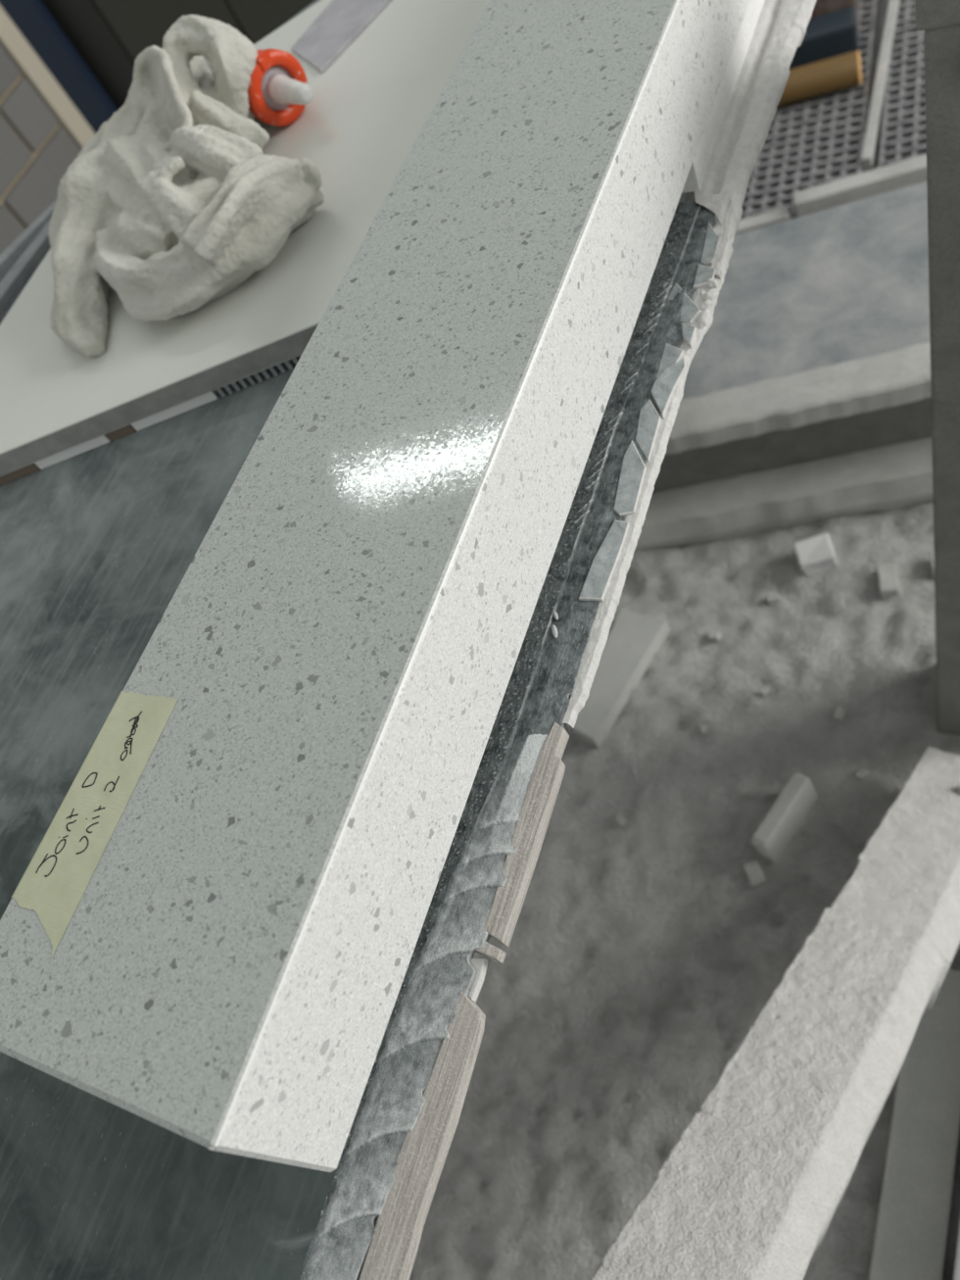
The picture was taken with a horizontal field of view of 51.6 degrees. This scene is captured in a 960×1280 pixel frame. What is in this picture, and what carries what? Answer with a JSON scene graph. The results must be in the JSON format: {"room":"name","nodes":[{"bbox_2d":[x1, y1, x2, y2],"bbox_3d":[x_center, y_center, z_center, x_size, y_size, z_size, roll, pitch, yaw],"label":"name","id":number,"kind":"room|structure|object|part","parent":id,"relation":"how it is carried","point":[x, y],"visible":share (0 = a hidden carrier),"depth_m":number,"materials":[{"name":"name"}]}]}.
{"room":"workspace","nodes":[
{"label":"workspace","id":0,"kind":"room"},
{"bbox_2d":[0,44,81,253],"bbox_3d":[-1.928,-0.694,1.563,0.202,2.212,2.616,7,62,29],"label":"wall","id":1,"kind":"structure","parent":0,"point":[36,152],"depth_m":2.59,"materials":[{"name":"beige"}]},
{"bbox_2d":[0,5,95,149],"bbox_3d":[-1.504,-1.841,2.113,0.230,2.212,0.063,7,62,29],"label":"trim","id":2,"kind":"structure","parent":1,"relation":"attached to","point":[31,68],"depth_m":2.61,"materials":[{"name":"beige wood"}]},
{"bbox_2d":[409,0,959,1279],"bbox_3d":[0.074,-0.736,2.077,10.000,0.080,9.000,7,62,29],"label":"floor","id":3,"kind":"structure","parent":0,"point":[642,955],"depth_m":1.27,"materials":[{"name":"concrete"}]},
{"bbox_2d":[0,0,118,134],"bbox_3d":[-1.489,-1.982,2.576,0.265,1.600,0.035,7,62,29],"label":"panel","id":4,"kind":"object","parent":3,"relation":"on","point":[33,21],"visible":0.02,"depth_m":2.92,"materials":[{"name":"blue metal"}]},
{"bbox_2d":[41,0,315,109],"bbox_3d":[-0.782,-2.149,2.351,1.640,1.600,0.510,7,62,29],"label":"cabinet","id":5,"kind":"object","parent":3,"relation":"on","point":[109,35],"visible":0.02,"depth_m":2.79,"materials":[{"name":"grey"}]},
{"bbox_3d":[-1.402,-2.015,2.556,0.390,1.540,0.020,7,62,29],"label":"door","id":6,"kind":"part","parent":5,"relation":"part of","materials":[{"name":"grey metal"}]},
{"bbox_3d":[-1.040,-1.973,2.358,0.420,1.540,0.020,7,62,29],"label":"door","id":7,"kind":"part","parent":5,"relation":"part of","materials":[{"name":"green metal"}]},
{"bbox_3d":[-0.677,-1.932,2.160,0.390,1.540,0.020,7,62,29],"label":"door","id":8,"kind":"part","parent":5,"relation":"part of","materials":[{"name":"green metal"}]},
{"bbox_2d":[0,0,816,1279],"bbox_3d":[-0.172,-0.068,1.158,1.081,0.865,1.850,7,62,29],"label":"work table","id":9,"kind":"object","parent":3,"relation":"on","point":[97,544],"depth_m":0.48,"materials":[{"name":"grey metal"}]},
{"bbox_2d":[0,462,40,486],"bbox_3d":[-0.376,-0.130,0.757,0.099,0.009,0.038,-17,54,15],"label":"slab packer","id":10,"kind":"object","parent":9,"relation":"on","point":[32,467],"visible":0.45,"depth_m":0.74,"materials":[{"name":"brown wood"}]},
{"bbox_3d":[-0.413,-0.338,0.905,0.024,0.018,0.270,8,63,29],"label":"stone strip","id":11,"kind":"part","parent":9,"relation":"part of","materials":[{"name":"white stone"}]},
{"bbox_3d":[-0.392,-0.321,0.888,0.030,0.012,0.322,7,62,29],"label":"stone strip","id":12,"kind":"part","parent":9,"relation":"part of","materials":[{"name":"white stone"}]},
{"bbox_3d":[-0.416,-0.389,0.943,0.017,0.014,0.157,28,74,36],"label":"stone strip","id":13,"kind":"part","parent":9,"relation":"part of","materials":[{"name":"grey stone"}]},
{"bbox_2d":[34,434,110,469],"bbox_3d":[-0.301,-0.153,0.737,0.062,0.009,0.038,-17,54,15],"label":"slab packer","id":14,"kind":"object","parent":9,"relation":"on","point":[101,440],"visible":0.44,"depth_m":0.73,"materials":[{"name":"white plastic"}]},
{"bbox_2d":[104,424,136,441],"bbox_3d":[-0.261,-0.165,0.726,0.021,0.009,0.038,-17,54,15],"label":"slab packer","id":15,"kind":"object","parent":9,"relation":"on","point":[125,430],"visible":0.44,"depth_m":0.71,"materials":[{"name":"brown wood"}]},
{"bbox_2d":[130,389,218,431],"bbox_3d":[-0.219,-0.177,0.714,0.068,0.009,0.038,-17,54,15],"label":"slab packer","id":16,"kind":"object","parent":9,"relation":"on","point":[211,396],"visible":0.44,"depth_m":0.70,"materials":[{"name":"white plastic"}]},
{"bbox_2d":[0,0,491,476],"bbox_3d":[-0.087,-0.466,0.823,0.540,0.018,0.908,7,62,29],"label":"tabletop","id":17,"kind":"object","parent":9,"relation":"on","point":[366,114],"visible":0.39,"depth_m":0.73,"materials":[{"name":"white stone"}]},
{"bbox_2d":[48,14,324,356],"bbox_3d":[-0.223,-0.370,0.751,0.255,0.096,0.335,7,62,29],"label":"rag","id":18,"kind":"object","parent":17,"relation":"on","point":[175,200],"visible":1,"depth_m":0.72,"materials":[{"name":"white fabric"}]},
{"bbox_2d":[202,49,313,126],"bbox_3d":[-0.183,-0.457,0.815,0.054,0.056,0.150,-48,52,-10],"label":"cartridge","id":19,"kind":"object","parent":17,"relation":"on","point":[279,92],"visible":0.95,"depth_m":0.79,"materials":[{"name":"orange plastic"}]},
{"bbox_2d":[291,0,392,73],"bbox_3d":[-0.097,-0.584,0.891,0.075,0.004,0.228,24,72,35],"label":"stone offcut","id":20,"kind":"object","parent":17,"relation":"on","point":[341,22],"visible":1,"depth_m":0.87,"materials":[{"name":"grey stone"}]},
{"bbox_3d":[-0.090,-0.212,0.676,0.204,0.009,0.029,-17,54,15],"label":"ribbed strip","id":21,"kind":"part","parent":9,"relation":"part of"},
{"bbox_2d":[551,624,557,638],"bbox_3d":[0.037,-0.004,0.486,0.003,0.002,0.008,-19,53,13],"label":"chip","id":22,"kind":"object","parent":9,"relation":"on","point":[554,628],"visible":1,"depth_m":0.48,"materials":[{"name":"white stone"}]},
{"bbox_2d":[553,610,558,619],"bbox_3d":[0.037,-0.012,0.491,0.002,0.001,0.006,-24,52,9],"label":"chip","id":23,"kind":"object","parent":9,"relation":"on","point":[556,615],"visible":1,"depth_m":0.49,"materials":[{"name":"white stone"}]},
{"bbox_2d":[682,0,765,193],"bbox_3d":[0.213,-0.545,0.743,0.039,0.021,0.605,7,62,29],"label":"stone packer","id":24,"kind":"object","parent":9,"relation":"on","point":[706,148],"visible":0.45,"depth_m":0.64,"materials":[{"name":"stone"}]},
{"bbox_2d":[0,0,749,1172],"bbox_3d":[0.062,-0.336,0.613,0.137,0.079,1.187,7,62,29],"label":"countertop","id":25,"kind":"structure","parent":24,"relation":"on","point":[338,650],"depth_m":0.42,"materials":[{"name":"grey stone"}]},
{"bbox_2d":[11,690,177,957],"bbox_3d":[-0.158,0.071,0.403,0.039,0.005,0.111,7,62,29],"label":"tape","id":26,"kind":"object","parent":25,"relation":"on","point":[54,882],"visible":1,"depth_m":0.40,"materials":[{"name":"yellow paper"}]},
{"bbox_2d":[566,609,670,747],"bbox_3d":[0.194,0.051,1.455,0.073,0.028,0.211,22,71,34],"label":"stone offcut","id":27,"kind":"object","parent":3,"relation":"on","point":[632,643],"visible":0.8,"depth_m":1.44,"materials":[{"name":"grey stone"}]},
{"bbox_2d":[615,814,627,826],"bbox_3d":[0.191,0.244,1.343,0.014,0.009,0.010,31,76,37],"label":"pebble","id":28,"kind":"object","parent":3,"relation":"on","point":[621,820],"visible":1,"depth_m":1.34,"materials":[{"name":"grey stone"}]},
{"bbox_2d":[699,725,708,735],"bbox_3d":[0.309,0.124,1.366,0.010,0.008,0.012,-18,53,14],"label":"pebble","id":29,"kind":"object","parent":3,"relation":"on","point":[704,728],"visible":1,"depth_m":1.36,"materials":[{"name":"grey stone"}]},
{"bbox_2d":[708,630,722,640],"bbox_3d":[0.340,-0.006,1.436,0.017,0.010,0.013,7,62,29],"label":"pebble","id":30,"kind":"object","parent":3,"relation":"on","point":[715,635],"visible":1,"depth_m":1.43,"materials":[{"name":"grey stone"}]},
{"bbox_2d":[713,206,790,239],"bbox_3d":[0.319,-0.734,1.922,0.545,0.040,0.030,-9,56,20],"label":"strip","id":31,"kind":"object","parent":3,"relation":"on","point":[781,215],"visible":0.23,"depth_m":1.83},
{"bbox_2d":[743,859,767,886],"bbox_3d":[0.343,0.291,1.238,0.019,0.017,0.030,-24,52,9],"label":"chip","id":32,"kind":"object","parent":3,"relation":"on","point":[756,875],"visible":1,"depth_m":1.23,"materials":[{"name":"grey stone"}]},
{"bbox_2d":[760,686,772,697],"bbox_3d":[0.392,0.071,1.361,0.014,0.009,0.011,-27,52,7],"label":"pebble","id":33,"kind":"object","parent":3,"relation":"on","point":[766,691],"visible":1,"depth_m":1.36,"materials":[{"name":"grey stone"}]},
{"bbox_2d":[767,592,779,604],"bbox_3d":[0.423,-0.060,1.432,0.016,0.010,0.013,-11,55,19],"label":"pebble","id":34,"kind":"object","parent":3,"relation":"on","point":[772,598],"visible":1,"depth_m":1.43,"materials":[{"name":"grey stone"}]},
{"bbox_2d":[590,745,959,1279],"bbox_3d":[0.247,0.386,0.786,0.114,0.722,0.956,18,68,33],"label":"beam","id":35,"kind":"structure","parent":3,"relation":"on","point":[757,1180],"depth_m":0.78,"materials":[{"name":"white stone"}]},
{"bbox_2d":[635,437,934,550],"bbox_3d":[0.539,-0.225,1.460,1.440,0.080,0.084,-9,56,20],"label":"ledge","id":36,"kind":"structure","parent":3,"relation":"on","point":[898,475],"depth_m":1.46,"materials":[{"name":"grey concrete"}]},
{"bbox_2d":[751,772,819,864],"bbox_3d":[0.382,0.224,1.240,0.027,0.064,0.108,28,74,36],"label":"chip","id":37,"kind":"object","parent":3,"relation":"on","point":[784,820],"visible":1,"depth_m":1.22,"materials":[{"name":"grey stone"}]},
{"bbox_2d":[652,181,932,492],"bbox_3d":[0.532,-0.438,1.518,1.350,0.211,0.401,-9,56,20],"label":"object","id":38,"kind":"object","parent":3,"relation":"on","point":[816,345],"visible":0.5,"depth_m":1.43,"materials":[{"name":"metal"}]},
{"bbox_2d":[714,0,878,227],"bbox_3d":[0.601,-1.272,2.148,0.476,0.029,1.218,1,60,26],"label":"floor grating","id":39,"kind":"structure","parent":3,"relation":"on","point":[815,141],"depth_m":1.91,"materials":[{"name":"grey metal"}]},
{"bbox_2d":[777,50,862,107],"bbox_3d":[0.458,-1.085,2.037,0.606,0.060,0.060,-5,57,23],"label":"batten","id":40,"kind":"object","parent":39,"relation":"on","point":[842,72],"visible":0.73,"depth_m":1.93,"materials":[{"name":"brown wood"}]},
{"bbox_2d":[788,5,859,69],"bbox_3d":[0.483,-1.194,2.091,0.585,0.065,0.070,-4,58,23],"label":"tool case","id":41,"kind":"object","parent":39,"relation":"on","point":[832,34],"visible":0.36,"depth_m":1.98,"materials":[{"name":"blue plastic"}]},
{"bbox_2d":[810,0,858,29],"bbox_3d":[0.491,-1.429,2.191,0.620,0.142,0.402,-4,58,23],"label":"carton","id":42,"kind":"object","parent":39,"relation":"on","point":[822,7],"visible":0.08,"depth_m":2.00,"materials":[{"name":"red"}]},
{"bbox_2d":[792,533,837,577],"bbox_3d":[0.483,-0.123,1.430,0.053,0.037,0.049,-17,54,15],"label":"chip","id":43,"kind":"object","parent":3,"relation":"on","point":[815,555],"visible":1,"depth_m":1.42,"materials":[{"name":"grey stone"}]},
{"bbox_2d":[833,706,846,722],"bbox_3d":[0.473,0.098,1.305,0.013,0.010,0.017,17,68,33],"label":"pebble","id":44,"kind":"object","parent":3,"relation":"on","point":[840,713],"visible":1,"depth_m":1.30,"materials":[{"name":"grey stone"}]},
{"bbox_2d":[792,153,927,217],"bbox_3d":[0.900,-0.835,1.701,0.695,0.060,0.035,-9,56,20],"label":"strip","id":45,"kind":"object","parent":3,"relation":"on","point":[910,172],"visible":0.53,"depth_m":1.76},
{"bbox_2d":[854,767,869,781],"bbox_3d":[0.482,0.170,1.254,0.016,0.010,0.012,-46,52,-8],"label":"pebble","id":46,"kind":"object","parent":3,"relation":"on","point":[862,773],"visible":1,"depth_m":1.25,"materials":[{"name":"grey stone"}]},
{"bbox_2d":[861,0,899,172],"bbox_3d":[0.871,-1.356,2.069,0.018,0.038,1.135,4,61,27],"label":"frame bar","id":47,"kind":"object","parent":3,"relation":"on","point":[872,133],"visible":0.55,"depth_m":1.90,"materials":[{"name":"grey metal"}]},
{"bbox_2d":[878,562,899,597],"bbox_3d":[0.564,-0.082,1.373,0.025,0.020,0.046,-7,57,21],"label":"chip","id":48,"kind":"object","parent":3,"relation":"on","point":[887,573],"visible":1,"depth_m":1.36,"materials":[{"name":"grey stone"}]},
{"bbox_2d":[879,0,927,167],"bbox_3d":[1.060,-1.282,1.938,0.476,0.029,1.108,1,60,26],"label":"floor grating","id":49,"kind":"structure","parent":3,"relation":"on","point":[904,137],"depth_m":1.88,"materials":[{"name":"grey metal"}]},
{"bbox_2d":[869,968,959,1279],"bbox_3d":[0.435,0.579,0.995,0.063,0.030,0.500,7,62,29],"label":"board","id":50,"kind":"object","parent":3,"relation":"on","point":[913,1220],"visible":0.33,"depth_m":1.01,"materials":[{"name":"grey stone"}]},
{"bbox_2d":[930,551,935,578],"bbox_3d":[0.634,-0.104,1.356,0.032,0.022,0.033,-6,57,22],"label":"chip","id":51,"kind":"object","parent":3,"relation":"on","point":[932,554],"visible":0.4,"depth_m":1.35,"materials":[{"name":"grey stone"}]},
{"bbox_2d":[915,0,959,736],"bbox_3d":[0.514,-0.156,0.852,0.226,0.946,0.130,7,62,29],"label":"steel post","id":52,"kind":"object","parent":3,"relation":"on","point":[940,20],"visible":1,"depth_m":0.71,"materials":[{"name":"grey metal"}]},
{"bbox_3d":[0.351,-0.389,0.505,0.226,0.048,0.118,7,62,29],"label":"rail","id":53,"kind":"part","parent":52,"relation":"part of","materials":[{"name":"metal"}]},
{"bbox_2d":[953,1220,959,1279],"bbox_3d":[0.506,0.545,0.942,0.087,0.094,0.560,7,62,29],"label":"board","id":54,"kind":"object","parent":3,"relation":"on","point":[957,1274],"visible":1,"depth_m":0.90,"materials":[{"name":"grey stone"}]}
]}

